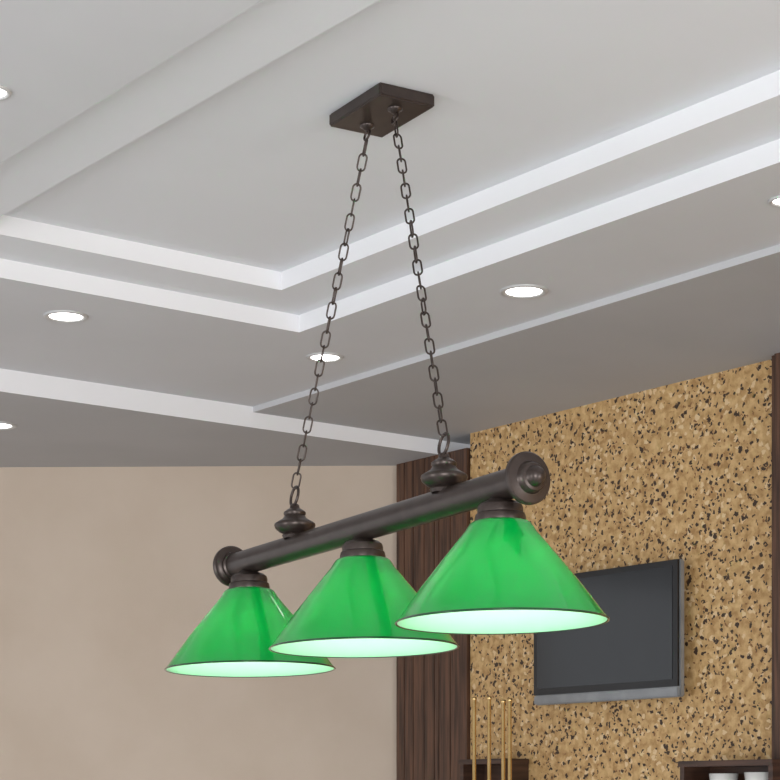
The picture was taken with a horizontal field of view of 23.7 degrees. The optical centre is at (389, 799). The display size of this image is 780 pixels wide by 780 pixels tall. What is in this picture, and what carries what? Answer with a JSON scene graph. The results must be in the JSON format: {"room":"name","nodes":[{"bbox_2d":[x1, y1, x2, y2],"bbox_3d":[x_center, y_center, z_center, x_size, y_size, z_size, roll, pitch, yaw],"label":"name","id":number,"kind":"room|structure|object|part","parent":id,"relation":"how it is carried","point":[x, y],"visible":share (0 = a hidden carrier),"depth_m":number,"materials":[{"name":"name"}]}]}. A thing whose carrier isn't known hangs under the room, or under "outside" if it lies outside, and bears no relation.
{"room":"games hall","nodes":[
{"label":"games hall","id":0,"kind":"room"},
{"bbox_2d":[0,466,396,779],"bbox_3d":[-1.740,0.147,6.533,3.600,2.605,0.120,0,0,1],"label":"wall","id":1,"kind":"structure","parent":0,"point":[106,573],"depth_m":6.45,"materials":[{"name":"beige paint"}]},
{"bbox_2d":[0,0,779,444],"bbox_3d":[-0.431,-1.377,2.308,7.100,0.347,10.200,0,0,-37],"label":"ceiling","id":2,"kind":"structure","parent":0,"point":[175,175],"depth_m":3.98,"materials":[{"name":"paint"}]},
{"bbox_2d":[0,85,11,100],"bbox_3d":[-0.687,-1.218,3.204,0.070,0.005,0.070,0,0,-37],"label":"recessed light","id":3,"kind":"object","parent":2,"relation":"in","point":[5,93],"visible":1,"depth_m":3.21,"materials":[{"name":"white"}]},
{"bbox_2d":[0,421,16,429],"bbox_3d":[-1.210,-1.153,5.735,0.120,0.005,0.120,0,0,-37],"label":"recessed light","id":4,"kind":"object","parent":2,"relation":"in","point":[3,425],"visible":1,"depth_m":5.74,"materials":[{"name":"white"}]},
{"bbox_2d":[43,310,88,322],"bbox_3d":[-0.817,-1.218,4.694,0.113,0.005,0.113,0,0,-37],"label":"recessed light","id":5,"kind":"object","parent":2,"relation":"in","point":[60,316],"visible":1,"depth_m":4.69,"materials":[{"name":"white"}]},
{"bbox_2d":[0,368,469,466],"bbox_3d":[-2.805,-1.188,5.440,7.100,0.065,2.340,0,0,-37],"label":"ceiling bulkhead","id":6,"kind":"object","parent":2,"relation":"attached to","point":[60,422],"depth_m":5.92,"materials":[{"name":"white paint"}]},
{"bbox_2d":[306,352,343,362],"bbox_3d":[-0.179,-1.218,5.128,0.105,0.005,0.105,0,0,-37],"label":"recessed light","id":7,"kind":"object","parent":2,"relation":"in","point":[327,357],"visible":0.91,"depth_m":5.13,"materials":[{"name":"white"}]},
{"bbox_2d":[164,82,609,677],"bbox_3d":[-0.053,-0.788,3.495,0.357,1.043,1.281,0,0,-31],"label":"pendant light","id":8,"kind":"object","parent":2,"relation":"hanging from","point":[501,576],"visible":1,"depth_m":3.37,"materials":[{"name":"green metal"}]},
{"bbox_3d":[-0.293,-0.357,3.892,0.353,0.164,0.353,0,-1,-31],"label":"lamp shade","id":9,"kind":"part","parent":8,"relation":"part of","materials":[{"name":"green glass"}]},
{"bbox_3d":[-0.117,-0.942,3.636,0.018,0.643,0.236,0,0,-41],"label":"chain","id":10,"kind":"part","parent":8,"relation":"part of","materials":[{"name":"brown metal"}]},
{"bbox_3d":[-0.050,-0.369,3.490,0.353,0.164,0.353,0,-1,-31],"label":"lamp shade","id":11,"kind":"part","parent":8,"relation":"part of","materials":[{"name":"green glass"}]},
{"bbox_3d":[-0.017,-1.298,3.506,0.120,0.024,0.190,0,0,-31],"label":"canopy plate","id":12,"kind":"part","parent":8,"relation":"part of","materials":[{"name":"brown metal"}]},
{"bbox_3d":[0.051,-0.949,3.360,0.018,0.629,0.235,0,0,-22],"label":"chain","id":13,"kind":"part","parent":8,"relation":"part of","materials":[{"name":"brown metal"}]},
{"bbox_3d":[0.185,-0.381,3.102,0.353,0.164,0.353,0,-1,-31],"label":"lamp shade","id":14,"kind":"part","parent":8,"relation":"part of","materials":[{"name":"green glass"}]},
{"bbox_2d":[500,284,547,298],"bbox_3d":[0.321,-1.218,4.463,0.117,0.005,0.117,0,0,-37],"label":"recessed light","id":15,"kind":"object","parent":2,"relation":"in","point":[521,291],"visible":1,"depth_m":4.46,"materials":[{"name":"white"}]},
{"bbox_2d":[768,195,779,206],"bbox_3d":[0.805,-1.218,3.786,0.070,0.005,0.070,0,0,-37],"label":"recessed light","id":16,"kind":"object","parent":2,"relation":"in","point":[774,201],"visible":1,"depth_m":3.79,"materials":[{"name":"white"}]},
{"bbox_2d":[397,448,469,779],"bbox_3d":[0.201,0.147,6.306,0.162,2.605,0.390,0,0,-37],"label":"wood wall panel","id":17,"kind":"object","parent":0,"point":[433,690],"visible":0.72,"depth_m":6.26,"materials":[{"name":"brown wood"}]},
{"bbox_2d":[470,359,771,779],"bbox_3d":[2.652,0.123,3.082,0.150,2.653,7.710,0,0,-37],"label":"wall","id":18,"kind":"structure","parent":0,"point":[683,469],"depth_m":5.42,"materials":[{"name":"stone"}]},
{"bbox_2d":[534,559,683,704],"bbox_3d":[0.656,-0.488,5.536,0.067,0.391,0.617,0,0,-37],"label":"wall-mounted television","id":19,"kind":"object","parent":18,"relation":"attached to","point":[637,654],"visible":0.91,"depth_m":5.45,"materials":[{"name":"black glass screen"},{"name":"dark plastic"},{"name":"silver metal trim"}]},
{"bbox_2d":[772,353,779,758],"bbox_3d":[1.190,0.123,4.851,0.042,2.653,0.495,0,0,-37],"label":"trim","id":20,"kind":"structure","parent":18,"relation":"attached to","point":[776,357],"depth_m":5.01,"materials":[{"name":"brown wood"}]},
{"bbox_3d":[-0.432,1.500,2.308,7.100,0.100,10.200,0,0,-37],"label":"floor","id":21,"kind":"structure","parent":0,"visible":0},
{"bbox_2d":[472,696,511,779],"bbox_3d":[0.309,0.566,5.686,0.210,1.769,0.210,0,0,-37],"label":"sculpture","id":22,"kind":"object","parent":21,"relation":"on","point":[489,698],"visible":1,"depth_m":5.69,"materials":[{"name":"gold metal"}]},
{"bbox_2d":[458,758,528,779],"bbox_3d":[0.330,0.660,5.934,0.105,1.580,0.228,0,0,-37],"label":"cabinet","id":23,"kind":"object","parent":21,"relation":"on","point":[520,767],"visible":0.82,"depth_m":5.96,"materials":[{"name":"brown wood"}]},
{"bbox_2d":[678,759,779,779],"bbox_3d":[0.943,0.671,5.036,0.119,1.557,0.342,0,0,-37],"label":"cabinet","id":24,"kind":"object","parent":21,"relation":"on","point":[755,769],"visible":1,"depth_m":5.05,"materials":[{"name":"brown wood"}]},
{"bbox_2d":[709,773,737,779],"bbox_3d":[0.911,-0.011,5.082,0.080,0.122,0.080,0,0,-37],"label":"bowl","id":25,"kind":"object","parent":24,"relation":"in","point":[715,776],"depth_m":5.05,"materials":[{"name":"white ceramic"}]},
{"bbox_2d":[744,772,767,779],"bbox_3d":[0.989,-0.012,4.978,0.084,0.124,0.084,0,0,-37],"label":"bowl","id":26,"kind":"object","parent":24,"relation":"in","point":[748,775],"depth_m":4.94,"materials":[{"name":"white ceramic"}]}
]}

